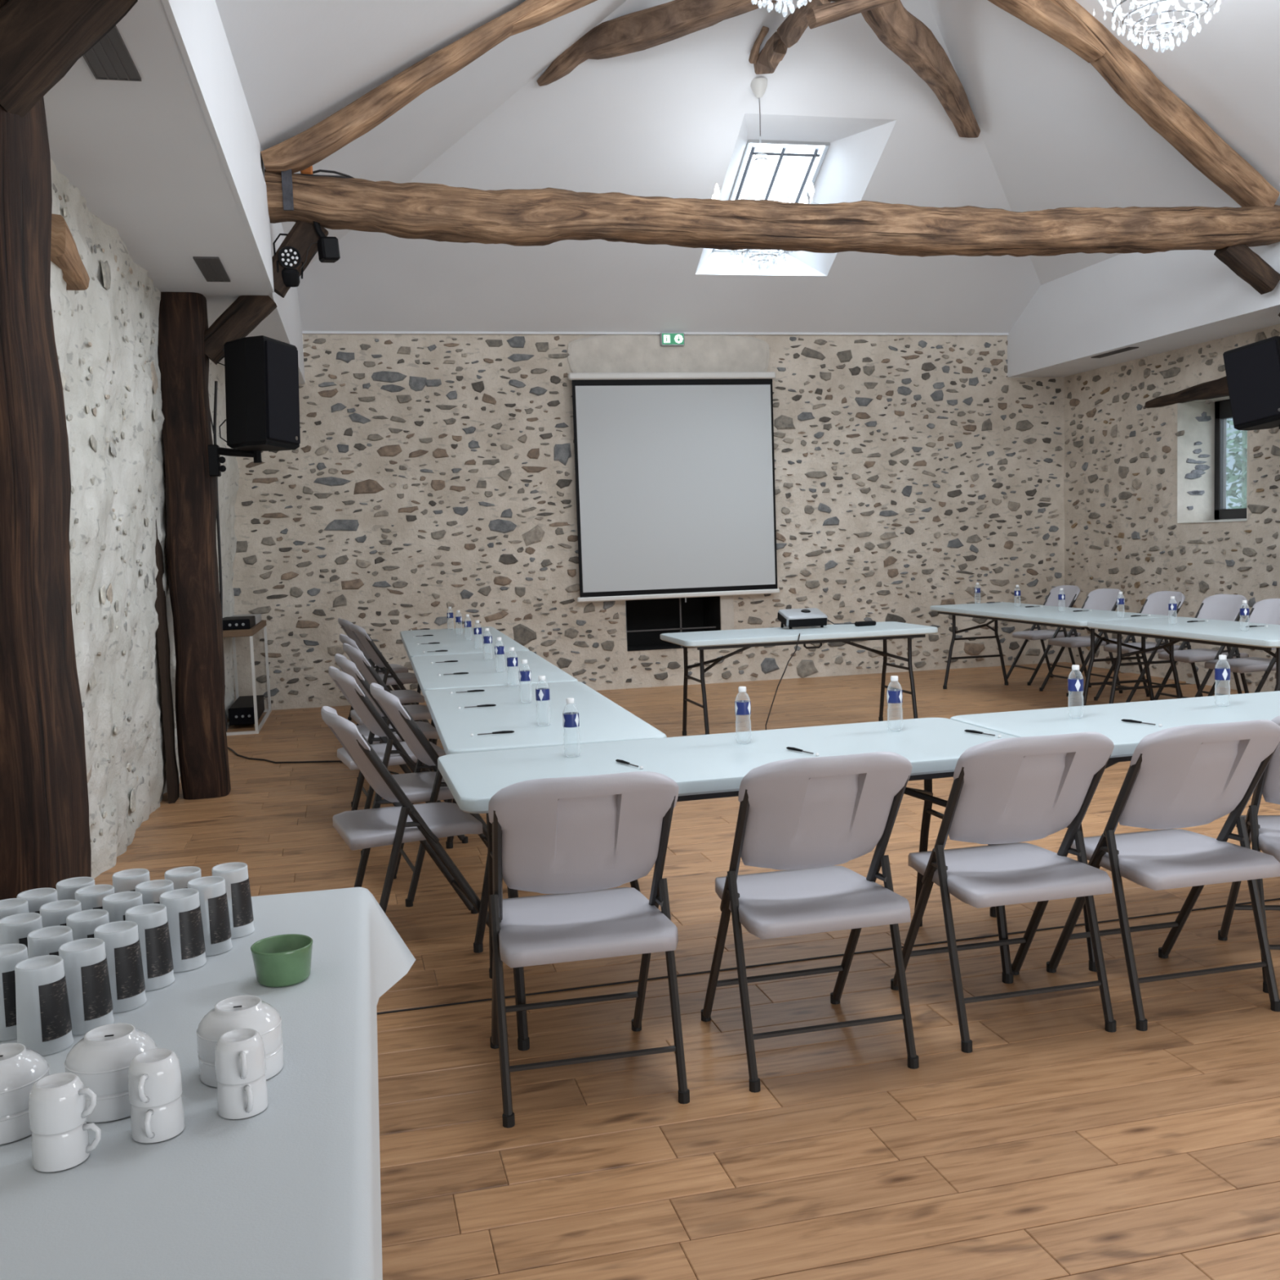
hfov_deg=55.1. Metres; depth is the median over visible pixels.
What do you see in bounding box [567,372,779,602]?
projection screen
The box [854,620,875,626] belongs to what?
adapter
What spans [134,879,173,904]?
drinking glass
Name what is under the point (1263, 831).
folding chair
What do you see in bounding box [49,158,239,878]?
wall
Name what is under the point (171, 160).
soffit
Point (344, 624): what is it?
folding chair
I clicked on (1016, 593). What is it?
water bottle
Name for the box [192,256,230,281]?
air vent
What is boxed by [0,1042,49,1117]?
bowl
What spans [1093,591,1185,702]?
folding chair
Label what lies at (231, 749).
cable
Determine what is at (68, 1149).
mug
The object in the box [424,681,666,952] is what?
folding table
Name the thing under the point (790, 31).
jack timber
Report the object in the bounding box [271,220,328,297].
brace
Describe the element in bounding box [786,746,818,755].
pen
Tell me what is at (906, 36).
hip timber
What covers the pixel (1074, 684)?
water bottle
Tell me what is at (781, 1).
chandelier
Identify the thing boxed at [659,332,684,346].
exit sign
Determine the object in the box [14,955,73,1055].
drinking glass
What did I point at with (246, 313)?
brace
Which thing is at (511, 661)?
water bottle
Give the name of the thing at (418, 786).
folding chair
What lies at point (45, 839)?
post
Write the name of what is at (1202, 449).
window
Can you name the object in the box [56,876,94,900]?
drinking glass
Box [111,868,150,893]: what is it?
drinking glass
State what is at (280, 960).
bowl
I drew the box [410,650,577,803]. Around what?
folding table
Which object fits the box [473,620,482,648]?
water bottle
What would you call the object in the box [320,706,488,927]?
folding chair
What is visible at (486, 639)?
water bottle
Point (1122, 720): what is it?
pen
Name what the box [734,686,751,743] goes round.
water bottle
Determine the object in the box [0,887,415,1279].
tablecloth
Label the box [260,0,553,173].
rafter
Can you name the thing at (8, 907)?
drinking glass
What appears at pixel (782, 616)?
vent
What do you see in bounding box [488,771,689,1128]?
folding chair
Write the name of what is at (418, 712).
folding chair
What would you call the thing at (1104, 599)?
folding chair
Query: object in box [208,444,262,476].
bracket
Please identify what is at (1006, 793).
folding chair
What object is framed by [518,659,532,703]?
water bottle
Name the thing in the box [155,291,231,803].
post
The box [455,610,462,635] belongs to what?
water bottle
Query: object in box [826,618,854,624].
lead
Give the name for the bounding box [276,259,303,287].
spotlight
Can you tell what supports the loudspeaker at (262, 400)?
on the bracket
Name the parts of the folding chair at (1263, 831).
leg, seat, leg, backrest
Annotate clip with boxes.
[300,165,312,174]
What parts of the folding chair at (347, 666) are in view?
leg, backrest, leg, seat, leg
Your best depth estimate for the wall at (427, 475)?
11.61 m
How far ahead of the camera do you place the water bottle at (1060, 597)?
9.59 m
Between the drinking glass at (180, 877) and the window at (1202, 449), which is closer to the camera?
the drinking glass at (180, 877)
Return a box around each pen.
[417,642,439,644]
[422,649,447,653]
[431,660,457,663]
[438,672,468,675]
[450,689,484,693]
[457,704,496,709]
[470,730,514,736]
[615,759,643,768]
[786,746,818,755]
[964,729,1001,737]
[1120,719,1162,726]
[1186,620,1208,622]
[1245,625,1268,627]
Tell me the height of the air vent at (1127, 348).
0.009 m
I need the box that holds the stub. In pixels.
[748,26,768,63]
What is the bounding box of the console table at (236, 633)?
[222,620,271,735]
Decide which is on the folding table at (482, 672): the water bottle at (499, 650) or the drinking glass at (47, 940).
the water bottle at (499, 650)
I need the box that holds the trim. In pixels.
[302,331,1008,335]
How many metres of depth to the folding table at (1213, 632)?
7.92 m
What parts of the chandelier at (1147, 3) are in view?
arm, arm, arm, arm, stem, arm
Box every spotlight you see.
[272,233,301,268]
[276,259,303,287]
[312,221,340,262]
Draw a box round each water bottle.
[446,606,453,630]
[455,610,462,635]
[463,614,471,640]
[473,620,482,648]
[483,627,493,659]
[494,636,505,672]
[506,647,518,686]
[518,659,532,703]
[535,675,551,726]
[562,697,580,757]
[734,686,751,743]
[886,675,902,731]
[974,582,980,592]
[1013,585,1020,607]
[1057,587,1065,612]
[1067,664,1084,718]
[1116,591,1124,617]
[1168,595,1177,625]
[1214,654,1230,706]
[1240,600,1249,631]
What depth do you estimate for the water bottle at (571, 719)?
3.87 m
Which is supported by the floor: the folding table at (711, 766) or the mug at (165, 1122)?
the folding table at (711, 766)
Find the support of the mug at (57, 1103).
on the mug at (68, 1149)
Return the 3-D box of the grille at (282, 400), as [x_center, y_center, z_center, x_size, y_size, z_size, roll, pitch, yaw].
[-2.015,-1.389,6.912,0.024,0.540,0.286,0,2,20]
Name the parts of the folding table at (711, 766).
leg, leg, rail, leg, leg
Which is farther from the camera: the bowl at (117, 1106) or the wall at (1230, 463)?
the wall at (1230, 463)
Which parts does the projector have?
panel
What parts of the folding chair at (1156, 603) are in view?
leg, leg, seat, leg, backrest, leg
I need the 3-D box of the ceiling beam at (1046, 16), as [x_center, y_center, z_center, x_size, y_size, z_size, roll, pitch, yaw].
[2.500,-4.095,7.894,1.058,0.624,0.179,-3,5,-17]
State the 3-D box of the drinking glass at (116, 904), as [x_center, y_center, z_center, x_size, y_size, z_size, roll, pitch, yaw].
[-0.853,0.483,2.031,0.072,0.120,0.072,-5,5,-29]
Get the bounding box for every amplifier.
[222,615,255,630]
[228,694,264,725]
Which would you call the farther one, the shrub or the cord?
the shrub
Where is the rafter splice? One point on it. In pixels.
(554, 9)
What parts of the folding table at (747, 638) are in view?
leg, leg, rail, handle, leg, leg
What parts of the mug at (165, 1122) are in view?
handle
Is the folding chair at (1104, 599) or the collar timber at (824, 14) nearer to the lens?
the collar timber at (824, 14)
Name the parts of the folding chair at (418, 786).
backrest, leg, seat, leg, leg, leg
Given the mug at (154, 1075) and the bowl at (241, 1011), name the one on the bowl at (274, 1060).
the bowl at (241, 1011)
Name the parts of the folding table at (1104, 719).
leg, rail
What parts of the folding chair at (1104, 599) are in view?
leg, leg, seat, leg, backrest, leg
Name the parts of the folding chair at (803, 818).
leg, leg, seat, backrest, leg, leg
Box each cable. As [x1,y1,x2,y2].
[209,381,222,630]
[227,746,399,773]
[297,169,353,177]
[300,241,318,268]
[764,633,799,729]
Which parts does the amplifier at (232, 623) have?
panel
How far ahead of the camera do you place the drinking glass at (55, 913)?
1.97 m
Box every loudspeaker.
[224,335,300,451]
[1222,336,1279,431]
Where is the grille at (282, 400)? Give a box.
[264,340,300,444]
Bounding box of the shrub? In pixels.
[1226,417,1247,508]
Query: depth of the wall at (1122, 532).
11.20 m
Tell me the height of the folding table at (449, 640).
0.740 m
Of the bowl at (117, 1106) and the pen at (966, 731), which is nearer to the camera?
the bowl at (117, 1106)
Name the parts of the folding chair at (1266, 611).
leg, seat, leg, backrest, leg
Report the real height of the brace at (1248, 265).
0.386 m
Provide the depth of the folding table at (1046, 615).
9.55 m
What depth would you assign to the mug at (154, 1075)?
1.43 m
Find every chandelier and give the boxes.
[711,77,818,272]
[751,0,811,17]
[1093,0,1221,53]
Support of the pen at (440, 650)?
on the folding table at (449, 640)
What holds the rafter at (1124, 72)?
on the tie beam at (438, 212)
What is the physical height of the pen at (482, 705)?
0.012 m
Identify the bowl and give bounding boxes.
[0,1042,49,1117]
[0,1108,31,1144]
[64,1022,157,1096]
[85,1090,131,1122]
[196,995,282,1062]
[198,1041,284,1087]
[250,933,312,986]
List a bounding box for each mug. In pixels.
[28,1072,96,1134]
[31,1120,101,1172]
[128,1048,182,1107]
[130,1095,185,1142]
[214,1028,266,1084]
[217,1073,268,1119]
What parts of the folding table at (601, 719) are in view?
leg, leg, leg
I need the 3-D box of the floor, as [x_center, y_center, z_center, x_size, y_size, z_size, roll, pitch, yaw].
[1.964,1.024,4.448,10.276,0.060,15.662,-3,5,-12]
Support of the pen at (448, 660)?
on the folding table at (482, 672)
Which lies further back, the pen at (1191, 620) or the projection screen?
the projection screen
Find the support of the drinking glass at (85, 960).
on the tablecloth
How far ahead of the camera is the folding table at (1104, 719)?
4.30 m
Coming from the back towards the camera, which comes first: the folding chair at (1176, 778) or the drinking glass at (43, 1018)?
the folding chair at (1176, 778)
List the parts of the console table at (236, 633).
leg, foot rail, leg, foot rail, leg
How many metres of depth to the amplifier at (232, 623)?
9.67 m
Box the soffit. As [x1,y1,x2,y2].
[43,0,305,383]
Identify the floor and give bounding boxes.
[93,662,1279,1279]
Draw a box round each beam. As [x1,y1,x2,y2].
[50,213,89,290]
[264,168,1279,257]
[987,0,1105,62]
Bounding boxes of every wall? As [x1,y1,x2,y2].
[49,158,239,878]
[232,333,1065,710]
[1063,324,1279,692]
[1226,418,1242,508]
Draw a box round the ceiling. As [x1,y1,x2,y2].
[215,0,1279,333]
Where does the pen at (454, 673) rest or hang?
on the folding table at (482, 672)
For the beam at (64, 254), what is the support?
attached to the wall at (106, 333)
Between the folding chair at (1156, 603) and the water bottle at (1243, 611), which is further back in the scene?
the folding chair at (1156, 603)
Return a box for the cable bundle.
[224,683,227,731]
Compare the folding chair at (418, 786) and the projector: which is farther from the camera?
the projector
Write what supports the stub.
attached to the jack timber at (790, 31)
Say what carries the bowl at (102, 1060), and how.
on the bowl at (117, 1106)
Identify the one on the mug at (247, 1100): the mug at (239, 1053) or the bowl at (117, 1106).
the mug at (239, 1053)
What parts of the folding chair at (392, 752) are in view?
backrest, leg, leg, seat, leg, leg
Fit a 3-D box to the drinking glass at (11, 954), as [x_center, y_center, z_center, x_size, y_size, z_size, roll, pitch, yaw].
[-0.914,0.506,1.771,0.072,0.120,0.072,-4,5,-28]
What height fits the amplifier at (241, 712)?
0.140 m
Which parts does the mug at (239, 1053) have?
handle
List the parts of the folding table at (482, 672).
leg, leg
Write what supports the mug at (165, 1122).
on the tablecloth
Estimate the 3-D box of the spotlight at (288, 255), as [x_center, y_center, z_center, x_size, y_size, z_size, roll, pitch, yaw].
[-2.017,-2.226,7.053,0.158,0.205,0.181,-2,5,3]
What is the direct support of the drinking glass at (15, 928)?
on the tablecloth
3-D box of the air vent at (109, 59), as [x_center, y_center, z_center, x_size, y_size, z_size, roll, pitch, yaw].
[-1.562,-1.720,3.566,0.132,0.009,0.482,-3,5,-12]
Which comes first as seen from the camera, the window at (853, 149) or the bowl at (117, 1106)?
the bowl at (117, 1106)
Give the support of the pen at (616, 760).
on the folding table at (711, 766)
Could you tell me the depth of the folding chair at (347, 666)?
6.39 m
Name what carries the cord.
on the floor
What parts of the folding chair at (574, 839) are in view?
leg, leg, backrest, seat, leg, leg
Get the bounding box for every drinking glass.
[0,897,28,919]
[0,912,42,949]
[0,943,28,1041]
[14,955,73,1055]
[17,888,57,913]
[26,925,72,958]
[39,899,81,928]
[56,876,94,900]
[58,937,114,1035]
[66,909,109,940]
[75,884,114,911]
[93,920,146,1013]
[102,891,142,922]
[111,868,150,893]
[124,903,174,991]
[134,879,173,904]
[159,888,206,972]
[164,866,201,889]
[187,875,232,955]
[211,862,254,938]
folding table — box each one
[400,626,529,742]
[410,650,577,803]
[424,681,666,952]
[437,717,1015,1050]
[660,621,937,735]
[929,602,1173,706]
[950,690,1279,972]
[1087,617,1279,703]
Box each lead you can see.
[217,346,226,442]
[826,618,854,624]
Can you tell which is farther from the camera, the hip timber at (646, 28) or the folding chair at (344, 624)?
the folding chair at (344, 624)
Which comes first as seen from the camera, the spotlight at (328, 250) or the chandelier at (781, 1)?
the chandelier at (781, 1)
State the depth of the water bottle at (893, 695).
4.16 m
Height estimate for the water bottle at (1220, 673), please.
0.187 m
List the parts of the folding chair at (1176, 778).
leg, leg, seat, backrest, leg, leg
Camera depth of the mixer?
10.53 m
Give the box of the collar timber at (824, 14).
[806,0,897,28]
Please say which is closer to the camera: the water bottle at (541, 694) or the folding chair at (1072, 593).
the water bottle at (541, 694)
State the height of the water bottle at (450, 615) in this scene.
0.187 m
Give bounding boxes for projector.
[777,608,827,629]
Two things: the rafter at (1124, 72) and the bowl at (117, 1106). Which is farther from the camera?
the rafter at (1124, 72)
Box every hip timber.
[537,0,783,86]
[861,0,980,137]
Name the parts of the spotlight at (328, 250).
mount arm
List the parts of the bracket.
clamp plate, knob, knob, arm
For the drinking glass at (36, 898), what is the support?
on the tablecloth
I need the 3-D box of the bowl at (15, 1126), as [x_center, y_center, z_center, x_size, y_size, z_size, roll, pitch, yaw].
[-0.767,0.557,1.478,0.106,0.058,0.106,-3,5,-12]
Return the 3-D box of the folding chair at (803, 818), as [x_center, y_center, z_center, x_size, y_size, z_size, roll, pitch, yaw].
[0.445,0.700,3.374,0.474,0.865,0.575,-3,5,-14]
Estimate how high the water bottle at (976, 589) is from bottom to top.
0.187 m
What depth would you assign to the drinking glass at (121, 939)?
1.84 m
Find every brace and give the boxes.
[0,0,137,118]
[204,295,276,364]
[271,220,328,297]
[1213,244,1279,294]
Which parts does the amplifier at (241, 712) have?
panel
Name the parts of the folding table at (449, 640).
leg, leg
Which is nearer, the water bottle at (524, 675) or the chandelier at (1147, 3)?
the water bottle at (524, 675)
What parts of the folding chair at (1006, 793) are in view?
leg, leg, seat, backrest, leg, leg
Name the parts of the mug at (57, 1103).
handle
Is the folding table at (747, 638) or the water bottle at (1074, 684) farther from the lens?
the folding table at (747, 638)
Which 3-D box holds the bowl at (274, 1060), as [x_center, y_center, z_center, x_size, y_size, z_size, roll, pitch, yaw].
[-0.524,0.537,1.613,0.106,0.058,0.106,-3,5,-12]
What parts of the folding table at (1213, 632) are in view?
leg, leg, rail, leg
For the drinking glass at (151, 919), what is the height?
0.120 m
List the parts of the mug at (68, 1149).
handle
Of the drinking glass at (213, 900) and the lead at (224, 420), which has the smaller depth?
the drinking glass at (213, 900)
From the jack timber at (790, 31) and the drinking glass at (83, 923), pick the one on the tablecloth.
the drinking glass at (83, 923)
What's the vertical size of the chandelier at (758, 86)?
1.380 m
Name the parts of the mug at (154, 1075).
handle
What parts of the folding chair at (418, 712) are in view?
backrest, leg, seat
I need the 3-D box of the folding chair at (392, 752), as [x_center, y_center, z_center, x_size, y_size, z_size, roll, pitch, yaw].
[-1.185,0.545,5.935,0.575,0.865,0.474,-4,5,-22]
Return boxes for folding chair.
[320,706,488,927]
[328,666,467,855]
[334,653,446,808]
[337,617,417,725]
[339,633,424,705]
[342,643,431,793]
[349,622,430,724]
[369,682,487,906]
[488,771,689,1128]
[701,751,919,1093]
[890,731,1115,1053]
[1006,585,1080,685]
[1039,588,1123,696]
[1046,719,1279,1031]
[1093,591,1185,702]
[1154,594,1248,700]
[1204,598,1279,696]
[1217,715,1279,993]
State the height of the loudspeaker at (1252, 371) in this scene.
0.606 m
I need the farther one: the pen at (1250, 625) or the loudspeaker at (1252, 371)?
the loudspeaker at (1252, 371)
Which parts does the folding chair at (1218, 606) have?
leg, leg, seat, leg, backrest, leg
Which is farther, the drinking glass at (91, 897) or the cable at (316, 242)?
the cable at (316, 242)
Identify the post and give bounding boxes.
[0,0,91,900]
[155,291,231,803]
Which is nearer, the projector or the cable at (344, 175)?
the cable at (344, 175)
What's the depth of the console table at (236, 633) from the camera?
9.67 m
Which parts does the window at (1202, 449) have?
frame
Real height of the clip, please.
0.060 m
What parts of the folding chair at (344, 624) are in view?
backrest, leg, seat, leg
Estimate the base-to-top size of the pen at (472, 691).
0.012 m
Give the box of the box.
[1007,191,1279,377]
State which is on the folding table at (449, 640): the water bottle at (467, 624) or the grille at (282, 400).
the water bottle at (467, 624)
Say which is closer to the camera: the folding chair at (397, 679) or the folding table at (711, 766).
the folding table at (711, 766)
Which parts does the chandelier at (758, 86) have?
bulb, bulb, chain, stem, bulb, bulb, bulb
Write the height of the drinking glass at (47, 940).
0.120 m
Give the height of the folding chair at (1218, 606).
0.865 m
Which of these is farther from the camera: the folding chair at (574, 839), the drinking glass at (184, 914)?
the folding chair at (574, 839)
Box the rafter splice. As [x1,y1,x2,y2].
[510,0,597,35]
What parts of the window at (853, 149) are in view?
frame, sash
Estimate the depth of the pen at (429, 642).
8.57 m
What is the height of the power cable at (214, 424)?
2.442 m
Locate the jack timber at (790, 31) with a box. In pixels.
[753,0,831,74]
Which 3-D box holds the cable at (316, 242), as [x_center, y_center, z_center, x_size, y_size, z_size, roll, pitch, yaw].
[-1.879,-2.207,7.039,0.141,0.158,0.006,-3,5,-12]
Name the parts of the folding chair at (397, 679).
backrest, leg, seat, leg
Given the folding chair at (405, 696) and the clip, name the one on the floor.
the folding chair at (405, 696)
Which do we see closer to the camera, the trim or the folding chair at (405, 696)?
the folding chair at (405, 696)
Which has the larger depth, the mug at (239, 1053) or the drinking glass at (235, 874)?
the drinking glass at (235, 874)
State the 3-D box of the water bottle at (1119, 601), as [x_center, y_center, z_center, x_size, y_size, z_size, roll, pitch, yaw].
[3.457,-0.254,8.828,0.052,0.187,0.052,-4,5,-24]
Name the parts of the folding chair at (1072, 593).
leg, leg, seat, leg, backrest, leg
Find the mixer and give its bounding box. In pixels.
[230,613,261,624]
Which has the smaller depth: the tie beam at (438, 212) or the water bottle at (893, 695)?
the water bottle at (893, 695)
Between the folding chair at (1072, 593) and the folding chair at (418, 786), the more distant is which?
the folding chair at (1072, 593)
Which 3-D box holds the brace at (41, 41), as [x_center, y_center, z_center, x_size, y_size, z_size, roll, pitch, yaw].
[-1.538,-1.590,3.184,0.454,0.456,0.171,-3,5,-12]
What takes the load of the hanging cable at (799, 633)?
hanging from the folding table at (747, 638)
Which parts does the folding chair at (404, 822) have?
backrest, leg, leg, seat, leg, leg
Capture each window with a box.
[695,113,896,275]
[1144,376,1248,523]
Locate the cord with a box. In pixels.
[377,897,1279,1014]
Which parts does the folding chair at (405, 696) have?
backrest, seat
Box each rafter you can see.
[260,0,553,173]
[1050,0,1279,206]
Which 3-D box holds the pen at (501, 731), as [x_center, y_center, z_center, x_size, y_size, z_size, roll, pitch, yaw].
[-0.529,0.334,4.401,0.159,0.012,0.012,-3,5,-16]
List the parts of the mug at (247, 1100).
handle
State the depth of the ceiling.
9.24 m
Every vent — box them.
[82,25,141,81]
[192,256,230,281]
[777,612,786,626]
[1090,346,1138,358]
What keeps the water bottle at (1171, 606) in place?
on the folding table at (1213, 632)
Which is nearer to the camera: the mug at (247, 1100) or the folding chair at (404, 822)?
the mug at (247, 1100)

